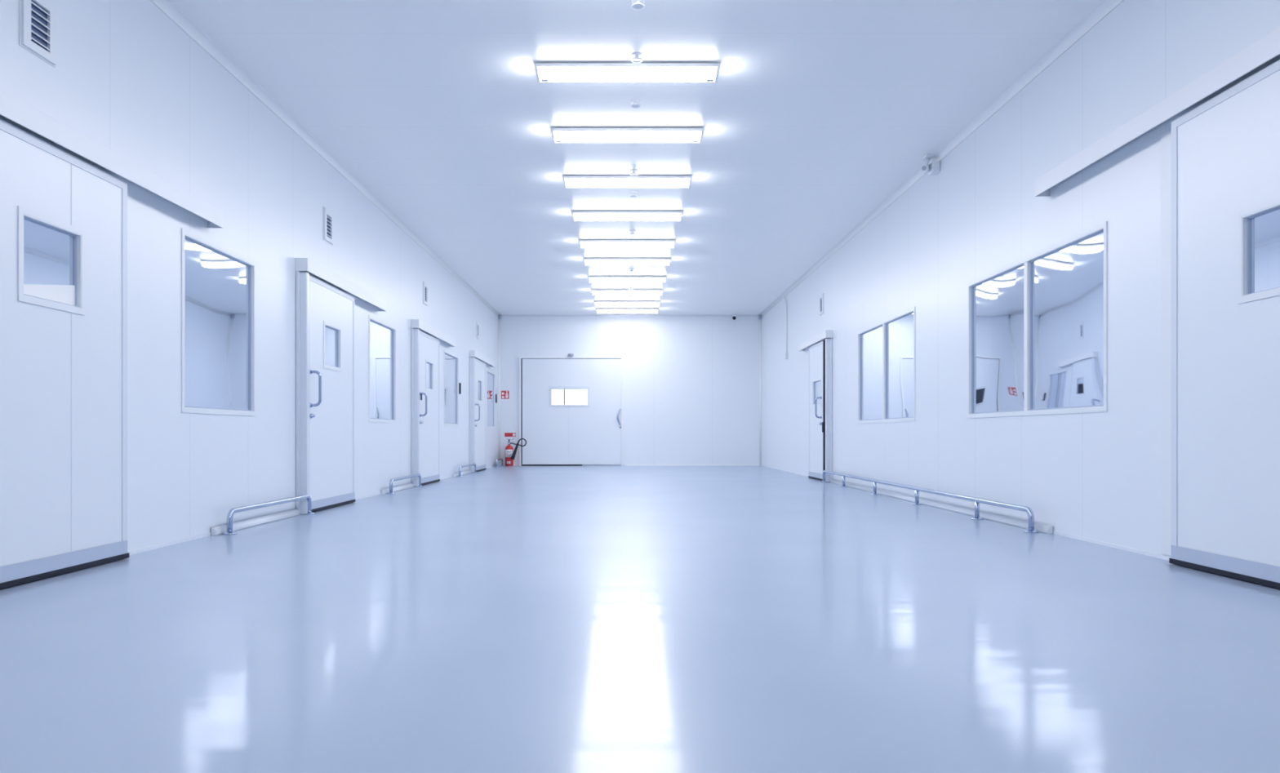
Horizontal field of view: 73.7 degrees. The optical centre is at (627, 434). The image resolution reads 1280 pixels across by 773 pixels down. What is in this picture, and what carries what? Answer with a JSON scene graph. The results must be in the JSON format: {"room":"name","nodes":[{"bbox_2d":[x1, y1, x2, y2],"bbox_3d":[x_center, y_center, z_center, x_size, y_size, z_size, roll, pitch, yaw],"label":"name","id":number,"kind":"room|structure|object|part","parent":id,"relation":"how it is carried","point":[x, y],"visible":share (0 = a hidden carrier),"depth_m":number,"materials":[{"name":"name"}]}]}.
{"room":"clean room","nodes":[
{"label":"clean room","id":0,"kind":"room"},
{"bbox_2d":[0,0,498,551],"bbox_3d":[-2.770,-0.933,7.190,0.120,3.177,21.580,0,0,0],"label":"wall","id":1,"kind":"structure","parent":0,"point":[126,77],"depth_m":5.64,"materials":[{"name":"white paint"}]},
{"bbox_2d":[19,0,57,67],"bbox_3d":[-2.702,-1.887,3.920,0.016,0.299,0.236,0,0,0],"label":"air vent","id":2,"kind":"object","parent":1,"relation":"in","point":[37,18],"visible":1,"depth_m":3.93,"materials":[{"name":"white metal"}]},
{"bbox_2d":[0,88,223,589],"bbox_3d":[-2.659,-0.393,4.365,0.099,2.094,2.301,0,0,0],"label":"door","id":3,"kind":"structure","parent":1,"relation":"in","point":[64,218],"depth_m":3.99,"materials":[{"name":"metal"}]},
{"bbox_3d":[-2.669,-0.787,3.926,0.006,0.346,0.386,0,0,0],"label":"glass pane","id":4,"kind":"part","parent":3,"relation":"part of","materials":[{"name":"glass"}]},
{"bbox_3d":[-2.664,-0.787,3.926,0.053,0.412,0.452,0,0,0],"label":"vision frame","id":5,"kind":"part","parent":3,"relation":"part of","materials":[{"name":"white metal"}]},
{"bbox_3d":[-2.642,-0.352,3.906,0.004,1.955,1.202,0,0,0],"label":"edge frame","id":6,"kind":"part","parent":3,"relation":"part of","materials":[{"name":"white metal"}]},
{"bbox_3d":[-2.639,0.591,3.906,0.002,0.068,1.200,0,0,0],"label":"kick plate","id":7,"kind":"part","parent":3,"relation":"part of","materials":[{"name":"silver metal"}]},
{"bbox_2d":[181,228,256,416],"bbox_3d":[-2.757,-0.695,5.701,0.106,1.120,1.032,0,0,0],"label":"window","id":8,"kind":"structure","parent":1,"relation":"in","point":[219,283],"depth_m":5.67,"materials":[{"name":"glass"}]},
{"bbox_2d":[211,508,300,535],"bbox_3d":[-2.683,0.628,6.245,0.037,0.051,1.410,0,0,0],"label":"trim","id":9,"kind":"structure","parent":1,"relation":"attached to","point":[220,530],"depth_m":6.15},
{"bbox_2d":[127,466,495,555],"bbox_3d":[-2.707,0.645,7.190,0.006,0.020,21.580,0,0,0],"label":"baseboard","id":10,"kind":"structure","parent":1,"relation":"attached to","point":[154,547],"depth_m":5.16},
{"bbox_2d":[150,0,501,317],"bbox_3d":[-2.683,-2.494,7.190,0.055,0.055,21.580,0,0,0],"label":"trim","id":11,"kind":"structure","parent":1,"relation":"attached to","point":[169,8],"depth_m":6.69,"materials":[{"name":"white metal"}]},
{"bbox_2d":[323,206,333,244],"bbox_3d":[-2.702,-1.887,7.715,0.016,0.299,0.236,0,0,0],"label":"air vent","id":12,"kind":"object","parent":1,"relation":"in","point":[328,216],"visible":1,"depth_m":7.71,"materials":[{"name":"white metal"}]},
{"bbox_2d":[295,257,386,514],"bbox_3d":[-2.630,-0.396,8.110,0.159,2.099,2.289,0,0,0],"label":"door","id":13,"kind":"structure","parent":1,"relation":"in","point":[325,314],"depth_m":7.46,"materials":[{"name":"metal"}]},
{"bbox_3d":[-2.666,-0.341,7.003,0.087,1.990,0.075,0,0,0],"label":"jamb post","id":14,"kind":"part","parent":13,"relation":"part of","materials":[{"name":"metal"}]},
{"bbox_3d":[-2.595,-0.385,7.115,0.090,0.304,0.023,0,0,0],"label":"pull handle","id":15,"kind":"part","parent":13,"relation":"part of","materials":[{"name":"metal"}]},
{"bbox_3d":[-2.669,-0.787,7.655,0.006,0.346,0.393,0,0,0],"label":"glass pane","id":16,"kind":"part","parent":13,"relation":"part of","materials":[{"name":"glass"}]},
{"bbox_3d":[-2.642,-0.352,7.659,0.004,1.955,1.209,0,0,0],"label":"edge frame","id":17,"kind":"part","parent":13,"relation":"part of","materials":[{"name":"white metal"}]},
{"bbox_3d":[-2.664,-0.787,7.655,0.053,0.412,0.459,0,0,0],"label":"vision frame","id":18,"kind":"part","parent":13,"relation":"part of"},
{"bbox_3d":[-2.639,0.591,7.659,0.002,0.068,1.207,0,0,0],"label":"kick plate","id":19,"kind":"part","parent":13,"relation":"part of","materials":[{"name":"silver metal"}]},
{"bbox_2d":[368,315,396,422],"bbox_3d":[-2.757,-0.695,9.465,0.106,1.120,1.050,0,0,0],"label":"window","id":20,"kind":"structure","parent":1,"relation":"in","point":[382,335],"depth_m":9.52,"materials":[{"name":"glass"}]},
{"bbox_2d":[381,483,413,493],"bbox_3d":[-2.683,0.628,10.020,0.037,0.051,1.280,0,0,0],"label":"trim","id":21,"kind":"structure","parent":1,"relation":"attached to","point":[404,486],"depth_m":9.99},
{"bbox_2d":[422,280,427,306],"bbox_3d":[-2.702,-1.887,11.420,0.016,0.299,0.236,0,0,0],"label":"air vent","id":22,"kind":"object","parent":1,"relation":"in","point":[424,285],"visible":1,"depth_m":11.40,"materials":[{"name":"white metal"}]},
{"bbox_2d":[411,319,455,486],"bbox_3d":[-2.630,-0.396,11.830,0.159,2.099,2.280,0,0,0],"label":"door","id":23,"kind":"structure","parent":1,"relation":"in","point":[424,347],"depth_m":11.15,"materials":[{"name":"metal"}]},
{"bbox_3d":[-2.666,-0.341,10.727,0.087,1.990,0.075,0,0,0],"label":"jamb post","id":24,"kind":"part","parent":23,"relation":"part of","materials":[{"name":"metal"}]},
{"bbox_3d":[-2.595,-0.385,10.870,0.090,0.304,0.023,0,0,0],"label":"pull handle","id":25,"kind":"part","parent":23,"relation":"part of","materials":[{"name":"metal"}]},
{"bbox_3d":[-2.669,-0.787,11.405,0.006,0.346,0.376,0,0,0],"label":"glass pane","id":26,"kind":"part","parent":23,"relation":"part of","materials":[{"name":"glass"}]},
{"bbox_3d":[-2.664,-0.787,11.405,0.053,0.412,0.442,0,0,0],"label":"vision frame","id":27,"kind":"part","parent":23,"relation":"part of","materials":[{"name":"white metal"}]},
{"bbox_3d":[-2.642,-0.352,11.398,0.004,1.955,1.197,0,0,0],"label":"edge frame","id":28,"kind":"part","parent":23,"relation":"part of","materials":[{"name":"white metal"}]},
{"bbox_3d":[-2.639,0.591,11.398,0.002,0.068,1.195,0,0,0],"label":"kick plate","id":29,"kind":"part","parent":23,"relation":"part of","materials":[{"name":"silver metal"}]},
{"bbox_2d":[444,350,458,426],"bbox_3d":[-2.757,-0.695,13.150,0.106,1.120,1.080,0,0,0],"label":"window","id":30,"kind":"structure","parent":1,"relation":"in","point":[451,360],"depth_m":13.23,"materials":[{"name":"glass"}]},
{"bbox_2d":[453,470,471,476],"bbox_3d":[-2.683,0.628,13.910,0.037,0.051,1.340,0,0,0],"label":"trim","id":31,"kind":"structure","parent":1,"relation":"attached to","point":[467,472],"depth_m":13.89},
{"bbox_2d":[475,320,479,338],"bbox_3d":[-2.702,-1.887,15.410,0.016,0.299,0.236,0,0,0],"label":"air vent","id":32,"kind":"object","parent":1,"relation":"in","point":[477,322],"visible":1,"depth_m":15.32,"materials":[{"name":"white metal"}]},
{"bbox_2d":[469,350,494,472],"bbox_3d":[-2.630,-0.396,15.725,0.159,2.099,2.210,0,0,0],"label":"door","id":33,"kind":"structure","parent":1,"relation":"in","point":[477,367],"depth_m":15.02,"materials":[{"name":"metal"}]},
{"bbox_3d":[-2.666,-0.341,14.658,0.087,1.990,0.075,0,0,0],"label":"jamb post","id":34,"kind":"part","parent":33,"relation":"part of","materials":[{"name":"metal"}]},
{"bbox_3d":[-2.595,-0.385,14.780,0.090,0.304,0.023,0,0,0],"label":"pull handle","id":35,"kind":"part","parent":33,"relation":"part of","materials":[{"name":"metal"}]},
{"bbox_3d":[-2.669,-0.787,15.310,0.006,0.346,0.366,0,0,0],"label":"glass pane","id":36,"kind":"part","parent":33,"relation":"part of","materials":[{"name":"glass"}]},
{"bbox_3d":[-2.664,-0.787,15.310,0.053,0.412,0.432,0,0,0],"label":"vision frame","id":37,"kind":"part","parent":33,"relation":"part of","materials":[{"name":"white metal"}]},
{"bbox_3d":[-2.642,-0.352,15.315,0.004,1.955,1.212,0,0,0],"label":"edge frame","id":38,"kind":"part","parent":33,"relation":"part of","materials":[{"name":"white metal"}]},
{"bbox_3d":[-2.639,0.591,15.315,0.002,0.068,1.210,0,0,0],"label":"kick plate","id":39,"kind":"part","parent":33,"relation":"part of","materials":[{"name":"silver metal"}]},
{"bbox_2d":[486,369,495,427],"bbox_3d":[-2.757,-0.695,16.960,0.106,1.120,1.040,0,0,0],"label":"window","id":40,"kind":"structure","parent":1,"relation":"in","point":[491,376],"depth_m":17.11,"materials":[{"name":"glass"}]},
{"bbox_3d":[-2.736,-0.695,16.960,0.007,1.044,0.964,0,0,0],"label":"glass pane","id":41,"kind":"part","parent":40,"relation":"part of","materials":[{"name":"glass"}]},
{"bbox_2d":[500,316,759,466],"bbox_3d":[0.055,-0.933,18.040,5.770,3.177,0.120,0,0,0],"label":"wall","id":42,"kind":"structure","parent":0,"point":[691,384],"depth_m":17.98,"materials":[{"name":"white paint"}]},
{"bbox_2d":[498,319,500,461],"bbox_3d":[-2.698,-0.908,17.968,0.048,3.127,0.048,0,0,0],"label":"trim","id":43,"kind":"structure","parent":42,"relation":"attached to","point":[499,319],"depth_m":17.95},
{"bbox_2d":[501,391,509,399],"bbox_3d":[-2.574,-0.840,17.976,0.164,0.170,0.006,0,0,0],"label":"fire sign","id":44,"kind":"object","parent":42,"relation":"attached to","point":[504,394],"visible":1,"depth_m":17.97,"materials":[{"name":"plastic"}]},
{"bbox_2d":[504,432,515,436],"bbox_3d":[-2.468,0.002,17.976,0.232,0.082,0.006,0,0,0],"label":"plate","id":45,"kind":"object","parent":42,"relation":"attached to","point":[506,434],"visible":1,"depth_m":17.97,"materials":[{"name":"red plastic"}]},
{"bbox_2d":[506,437,515,442],"bbox_3d":[-2.455,0.114,17.978,0.200,0.113,0.005,0,0,0],"label":"sign","id":46,"kind":"object","parent":42,"relation":"attached to","point":[512,439],"visible":0.96,"depth_m":17.98,"materials":[{"name":"white plastic"}]},
{"bbox_2d":[519,356,622,466],"bbox_3d":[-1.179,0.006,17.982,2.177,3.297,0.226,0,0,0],"label":"door","id":47,"kind":"structure","parent":42,"relation":"in","point":[591,433],"depth_m":17.95,"materials":[{"name":"white metal"}]},
{"bbox_3d":[-1.222,-0.797,18.015,0.856,0.421,0.160,0,0,0],"label":"vision frame","id":48,"kind":"part","parent":47,"relation":"part of","materials":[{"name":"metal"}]},
{"bbox_2d":[551,389,587,404],"bbox_3d":[-1.520,-0.885,22.064,1.280,0.720,0.029,0,0,0],"label":"window","id":49,"kind":"structure","parent":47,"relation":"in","point":[559,397],"depth_m":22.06,"materials":[{"name":"clear glass"}]},
{"bbox_3d":[-1.175,0.598,17.944,2.057,0.055,0.003,0,0,0],"label":"kick plate","id":50,"kind":"part","parent":47,"relation":"part of","materials":[{"name":"white metal"}]},
{"bbox_3d":[-0.181,-0.370,17.915,0.040,0.344,0.104,0,0,36],"label":"pull handle","id":51,"kind":"part","parent":47,"relation":"part of","materials":[{"name":"metal"}]},
{"bbox_2d":[501,315,758,316],"bbox_3d":[0.055,-2.507,17.970,5.410,0.030,0.020,0,0,0],"label":"trim","id":52,"kind":"structure","parent":42,"relation":"attached to","point":[501,315],"depth_m":17.96,"materials":[{"name":"metal"}]},
{"bbox_2d":[623,464,759,466],"bbox_3d":[1.375,0.640,17.974,2.890,0.030,0.012,0,0,0],"label":"baseboard","id":53,"kind":"structure","parent":42,"relation":"attached to","point":[624,464],"depth_m":17.97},
{"bbox_2d":[759,319,761,466],"bbox_3d":[2.808,-0.908,17.968,0.048,3.127,0.048,0,0,0],"label":"trim","id":54,"kind":"structure","parent":42,"relation":"attached to","point":[760,320],"depth_m":17.95,"materials":[{"name":"white metal"}]},
{"bbox_2d":[169,0,1103,315],"bbox_3d":[0.055,-2.582,7.190,5.770,0.120,21.820,0,0,0],"label":"ceiling","id":55,"kind":"structure","parent":0,"point":[815,113],"depth_m":6.64,"materials":[{"name":"white paint"}]},
{"bbox_2d":[571,211,682,221],"bbox_3d":[0.000,-2.477,9.658,1.247,0.088,0.145,0,0,0],"label":"ceiling light","id":56,"kind":"object","parent":55,"relation":"attached to","point":[576,215],"visible":1,"depth_m":9.60,"materials":[{"name":"white plastic"}]},
{"bbox_2d":[534,62,719,82],"bbox_3d":[0.000,-2.477,5.835,1.247,0.088,0.145,0,0,0],"label":"ceiling light","id":57,"kind":"object","parent":55,"relation":"attached to","point":[545,72],"visible":1,"depth_m":5.77,"materials":[{"name":"white plastic"}]},
{"bbox_2d":[551,128,703,142],"bbox_3d":[0.000,-2.477,7.056,1.247,0.088,0.145,0,0,0],"label":"ceiling light","id":58,"kind":"object","parent":55,"relation":"attached to","point":[558,135],"visible":1,"depth_m":6.99,"materials":[{"name":"white plastic"}]},
{"bbox_2d":[563,175,691,187],"bbox_3d":[0.000,-2.477,8.350,1.247,0.088,0.145,0,0,0],"label":"ceiling light","id":59,"kind":"object","parent":55,"relation":"attached to","point":[570,181],"visible":1,"depth_m":8.29,"materials":[{"name":"white plastic"}]},
{"bbox_2d":[578,240,675,248],"bbox_3d":[0.000,-2.477,11.072,1.247,0.088,0.145,0,0,0],"label":"ceiling light","id":60,"kind":"object","parent":55,"relation":"attached to","point":[583,243],"visible":1,"depth_m":11.01,"materials":[{"name":"white plastic"}]},
{"bbox_2d":[583,257,671,265],"bbox_3d":[0.000,-2.477,12.213,1.247,0.088,0.145,0,0,0],"label":"ceiling light","id":61,"kind":"object","parent":55,"relation":"attached to","point":[587,261],"visible":1,"depth_m":12.15,"materials":[{"name":"white plastic"}]},
{"bbox_2d":[587,275,666,282],"bbox_3d":[0.000,-2.477,13.592,1.247,0.088,0.145,0,0,0],"label":"ceiling light","id":62,"kind":"object","parent":55,"relation":"attached to","point":[591,278],"visible":1,"depth_m":13.53,"materials":[{"name":"white plastic"}]},
{"bbox_2d":[591,288,663,295],"bbox_3d":[0.000,-2.477,14.822,1.247,0.088,0.145,0,0,0],"label":"ceiling light","id":63,"kind":"object","parent":55,"relation":"attached to","point":[599,291],"visible":1,"depth_m":14.76,"materials":[{"name":"white plastic"}]},
{"bbox_2d":[591,290,662,294],"bbox_3d":[0.000,-2.461,14.822,1.216,0.052,0.138,0,0,0],"label":"diffuser","id":64,"kind":"object","parent":63,"relation":"attached to","point":[593,292],"depth_m":14.76,"materials":[{"name":"white plastic"}]},
{"bbox_2d":[594,301,660,306],"bbox_3d":[0.000,-2.477,16.113,1.247,0.088,0.145,0,0,0],"label":"ceiling light","id":65,"kind":"object","parent":55,"relation":"attached to","point":[596,303],"visible":1,"depth_m":16.05,"materials":[{"name":"white plastic"}]},
{"bbox_2d":[595,308,658,313],"bbox_3d":[0.000,-2.477,17.052,1.247,0.088,0.145,0,0,0],"label":"ceiling light","id":66,"kind":"object","parent":55,"relation":"attached to","point":[597,310],"visible":1,"depth_m":16.99,"materials":[{"name":"white plastic"}]},
{"bbox_2d":[629,230,635,234],"bbox_3d":[0.063,-2.502,10.550,0.080,0.040,0.080,0,0,0],"label":"sprinkler","id":67,"kind":"object","parent":55,"relation":"attached to","point":[631,231],"visible":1,"depth_m":10.54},
{"bbox_2d":[629,191,637,196],"bbox_3d":[0.063,-2.502,8.880,0.080,0.040,0.080,0,0,0],"label":"sprinkler","id":68,"kind":"object","parent":55,"relation":"attached to","point":[633,193],"visible":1,"depth_m":8.87,"materials":[{"name":"white metal"}]},
{"bbox_2d":[630,168,638,175],"bbox_3d":[0.063,-2.502,8.140,0.080,0.040,0.080,0,0,0],"label":"sprinkler","id":69,"kind":"object","parent":55,"relation":"attached to","point":[633,171],"visible":1,"depth_m":8.12,"materials":[{"name":"white metal"}]},
{"bbox_3d":[0.063,-2.516,8.140,0.080,0.012,0.080,0,0,0],"label":"plate","id":70,"kind":"part","parent":69,"relation":"part of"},
{"bbox_2d":[630,98,640,107],"bbox_3d":[0.063,-2.502,6.450,0.080,0.040,0.080,0,0,0],"label":"sprinkler","id":71,"kind":"object","parent":55,"relation":"attached to","point":[635,102],"visible":1,"depth_m":6.44,"materials":[{"name":"white metal"}]},
{"bbox_3d":[0.063,-2.516,6.450,0.080,0.012,0.080,0,0,0],"label":"plate","id":72,"kind":"part","parent":71,"relation":"part of","materials":[{"name":"white metal"}]},
{"bbox_2d":[631,52,643,62],"bbox_3d":[0.063,-2.502,5.660,0.080,0.040,0.080,0,0,0],"label":"sprinkler","id":73,"kind":"object","parent":55,"relation":"attached to","point":[636,55],"visible":1,"depth_m":5.65,"materials":[{"name":"white metal"}]},
{"bbox_3d":[0.063,-2.516,5.660,0.080,0.012,0.080,0,0,0],"label":"plate","id":74,"kind":"part","parent":73,"relation":"part of","materials":[{"name":"white metal"}]},
{"bbox_2d":[631,0,644,9],"bbox_3d":[0.063,-2.502,4.950,0.080,0.040,0.080,0,0,0],"label":"sprinkler","id":75,"kind":"object","parent":55,"relation":"attached to","point":[637,4],"visible":1,"depth_m":4.95,"materials":[{"name":"white metal"}]},
{"bbox_3d":[0.063,-2.516,4.950,0.080,0.012,0.080,0,0,0],"label":"plate","id":76,"kind":"part","parent":75,"relation":"part of","materials":[{"name":"white metal"}]},
{"bbox_2d":[0,466,1279,772],"bbox_3d":[0.055,0.715,7.190,5.770,0.120,21.820,0,0,0],"label":"floor","id":77,"kind":"structure","parent":0,"point":[502,619],"depth_m":2.69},
{"bbox_2d":[222,494,315,534],"bbox_3d":[-2.617,0.571,6.318,0.090,0.168,1.494,0,0,0],"label":"rail","id":78,"kind":"object","parent":77,"relation":"on","point":[230,514],"visible":1,"depth_m":6.06,"materials":[{"name":"metal"}]},
{"bbox_2d":[386,473,422,493],"bbox_3d":[-2.617,0.571,10.102,0.090,0.168,1.395,0,0,0],"label":"rail","id":79,"kind":"object","parent":77,"relation":"on","point":[392,480],"visible":1,"depth_m":9.84,"materials":[{"name":"metal"}]},
{"bbox_2d":[457,462,477,476],"bbox_3d":[-2.617,0.571,13.992,0.090,0.168,1.435,0,0,0],"label":"rail","id":80,"kind":"object","parent":77,"relation":"on","point":[473,464],"visible":1,"depth_m":13.70,"materials":[{"name":"metal"}]},
{"bbox_2d":[494,457,503,467],"bbox_3d":[-2.617,0.571,17.460,0.090,0.168,0.810,0,0,0],"label":"rail","id":81,"kind":"object","parent":77,"relation":"on","point":[500,463],"visible":1,"depth_m":17.40,"materials":[{"name":"metal"}]},
{"bbox_2d":[505,438,526,466],"bbox_3d":[-2.344,0.365,17.773,0.455,0.577,0.208,0,0,21],"label":"fire extinguisher","id":82,"kind":"object","parent":77,"relation":"on","point":[510,454],"visible":0.99,"depth_m":17.76,"materials":[{"name":"metal"}]},
{"bbox_2d":[820,470,1038,533],"bbox_3d":[2.705,0.571,8.732,0.090,0.168,6.125,0,0,0],"label":"rail","id":83,"kind":"object","parent":77,"relation":"on","point":[977,500],"visible":1,"depth_m":7.08,"materials":[{"name":"metal"}]},
{"bbox_3d":[2.705,0.583,10.660,0.035,0.137,0.035,0,0,0],"label":"post","id":84,"kind":"part","parent":83,"relation":"part of","materials":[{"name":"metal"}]},
{"bbox_3d":[2.705,0.583,9.320,0.035,0.137,0.035,0,0,0],"label":"post","id":85,"kind":"part","parent":83,"relation":"part of","materials":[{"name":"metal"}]},
{"bbox_3d":[2.705,0.583,7.970,0.035,0.137,0.035,0,0,0],"label":"post","id":86,"kind":"part","parent":83,"relation":"part of","materials":[{"name":"metal"}]},
{"bbox_3d":[2.705,0.583,6.600,0.035,0.137,0.035,0,0,0],"label":"post","id":87,"kind":"part","parent":83,"relation":"part of","materials":[{"name":"metal"}]},
{"bbox_2d":[761,0,1279,556],"bbox_3d":[2.880,-0.933,7.190,0.120,3.177,21.580,0,0,0],"label":"wall","id":88,"kind":"structure","parent":0,"point":[1096,476],"depth_m":5.97,"materials":[{"name":"white paint"}]},
{"bbox_2d":[782,295,787,359],"bbox_3d":[2.792,-1.903,15.095,0.053,1.145,0.233,0,0,-5],"label":"conduit","id":89,"kind":"object","parent":88,"relation":"attached to","point":[784,298],"visible":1,"depth_m":15.03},
{"bbox_2d":[798,329,832,482],"bbox_3d":[2.740,-0.391,12.630,0.159,2.089,1.860,0,0,0],"label":"door","id":90,"kind":"structure","parent":88,"relation":"in","point":[820,354],"depth_m":12.10,"materials":[{"name":"metal"}]},
{"bbox_3d":[2.752,-0.350,12.463,0.004,1.950,0.956,0,0,0],"label":"edge frame","id":91,"kind":"part","parent":90,"relation":"part of","materials":[{"name":"white metal"}]},
{"bbox_3d":[2.749,0.591,12.463,0.002,0.068,0.954,0,0,0],"label":"kick plate","id":92,"kind":"part","parent":90,"relation":"part of","materials":[{"name":"silver metal"}]},
{"bbox_3d":[2.775,-0.613,12.400,0.053,0.397,0.572,0,0,0],"label":"vision frame","id":93,"kind":"part","parent":90,"relation":"part of","materials":[{"name":"white metal"}]},
{"bbox_3d":[2.779,-0.613,12.400,0.006,0.331,0.506,0,0,0],"label":"glass pane","id":94,"kind":"part","parent":90,"relation":"part of","materials":[{"name":"glass"}]},
{"bbox_3d":[2.705,-0.385,12.090,0.090,0.304,0.023,0,0,0],"label":"pull handle","id":95,"kind":"part","parent":90,"relation":"part of","materials":[{"name":"metal"}]},
{"bbox_3d":[2.750,-0.105,11.961,0.028,0.140,0.070,0,0,0],"label":"lock plate","id":96,"kind":"part","parent":90,"relation":"part of","materials":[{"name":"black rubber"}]},
{"bbox_3d":[2.776,-0.338,11.758,0.087,1.983,0.075,0,0,0],"label":"jamb post","id":97,"kind":"part","parent":90,"relation":"part of","materials":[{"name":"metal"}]},
{"bbox_2d":[819,293,823,315],"bbox_3d":[2.812,-1.887,12.360,0.016,0.299,0.236,0,0,0],"label":"air vent","id":98,"kind":"object","parent":88,"relation":"in","point":[821,296],"visible":1,"depth_m":12.33,"materials":[{"name":"white metal"}]},
{"bbox_2d":[857,306,915,423],"bbox_3d":[2.867,-0.695,9.393,0.106,1.120,2.074,0,0,0],"label":"window","id":99,"kind":"structure","parent":88,"relation":"in","point":[886,348],"depth_m":9.32,"materials":[{"name":"glass"}]},
{"bbox_3d":[2.846,-0.695,9.908,0.008,1.044,0.969,0,0,0],"label":"glass pane","id":100,"kind":"part","parent":99,"relation":"part of","materials":[{"name":"glass"}]},
{"bbox_3d":[2.846,-0.695,8.879,0.008,1.044,0.969,0,0,0],"label":"glass pane","id":101,"kind":"part","parent":99,"relation":"part of","materials":[{"name":"glass"}]},
{"bbox_2d":[920,154,940,175],"bbox_3d":[2.730,-2.444,7.732,0.178,0.154,0.145,0,0,0],"label":"security camera","id":102,"kind":"object","parent":88,"relation":"attached to","point":[933,168],"visible":1,"depth_m":7.68,"materials":[{"name":"grey plastic"}]},
{"bbox_3d":[2.715,-2.470,7.728,0.059,0.084,0.036,0,0,-18],"label":"arm","id":103,"kind":"part","parent":102,"relation":"part of"},
{"bbox_3d":[2.724,-2.514,7.730,0.079,0.016,0.140,0,0,0],"label":"mounting plate","id":104,"kind":"part","parent":102,"relation":"part of","materials":[{"name":"white plastic"}]},
{"bbox_2d":[830,479,1052,533],"bbox_3d":[2.793,0.628,8.650,0.037,0.051,6.020,0,0,0],"label":"trim","id":105,"kind":"structure","parent":88,"relation":"attached to","point":[1040,527],"depth_m":7.18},
{"bbox_2d":[759,0,1124,316],"bbox_3d":[2.792,-2.494,7.190,0.055,0.055,21.580,0,0,0],"label":"trim","id":106,"kind":"structure","parent":88,"relation":"attached to","point":[1103,9],"depth_m":6.61,"materials":[{"name":"white metal"}]},
{"bbox_2d":[760,465,1170,560],"bbox_3d":[2.817,0.645,7.190,0.006,0.020,21.580,0,0,0],"label":"baseboard","id":107,"kind":"structure","parent":88,"relation":"attached to","point":[1115,546],"depth_m":5.01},
{"bbox_2d":[967,221,1106,418],"bbox_3d":[2.867,-0.695,6.038,0.106,1.120,2.051,0,0,0],"label":"window","id":108,"kind":"structure","parent":88,"relation":"in","point":[1037,322],"depth_m":5.84,"materials":[{"name":"glass"}]},
{"bbox_3d":[2.845,-0.695,6.547,0.010,1.044,0.958,0,0,0],"label":"glass pane","id":109,"kind":"part","parent":108,"relation":"part of","materials":[{"name":"glass"}]},
{"bbox_3d":[2.845,-0.695,5.530,0.010,1.044,0.958,0,0,0],"label":"glass pane","id":110,"kind":"part","parent":108,"relation":"part of","materials":[{"name":"glass"}]},
{"bbox_2d":[1035,26,1279,589],"bbox_3d":[2.769,-0.525,4.259,0.099,2.352,2.878,0,0,0],"label":"door","id":111,"kind":"structure","parent":88,"relation":"in","point":[1225,150],"depth_m":3.94,"materials":[{"name":"metal"}]},
{"bbox_3d":[2.781,-1.658,4.239,0.053,0.046,2.798,0,0,0],"label":"rail","id":112,"kind":"part","parent":111,"relation":"part of","materials":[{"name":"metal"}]},
{"bbox_3d":[2.749,0.591,3.614,0.002,0.068,1.400,0,0,0],"label":"kick plate","id":113,"kind":"part","parent":111,"relation":"part of","materials":[{"name":"silver metal"}]},
{"bbox_3d":[2.752,-0.479,3.614,0.004,2.208,1.402,0,0,0],"label":"edge frame","id":114,"kind":"part","parent":111,"relation":"part of","materials":[{"name":"white metal"}]},
{"bbox_3d":[2.775,-0.795,3.604,0.053,0.412,0.480,0,0,0],"label":"vision frame","id":115,"kind":"part","parent":111,"relation":"part of","materials":[{"name":"white metal"}]},
{"bbox_3d":[2.779,-0.795,3.604,0.006,0.346,0.414,0,0,0],"label":"glass pane","id":116,"kind":"part","parent":111,"relation":"part of","materials":[{"name":"glass"}]},
{"bbox_2d":[1160,128,1171,555],"bbox_3d":[2.814,-0.478,4.412,0.009,2.206,0.165,0,0,0],"label":"trim","id":117,"kind":"structure","parent":88,"relation":"attached to","point":[1166,138],"depth_m":4.45,"materials":[{"name":"white metal"}]}
]}

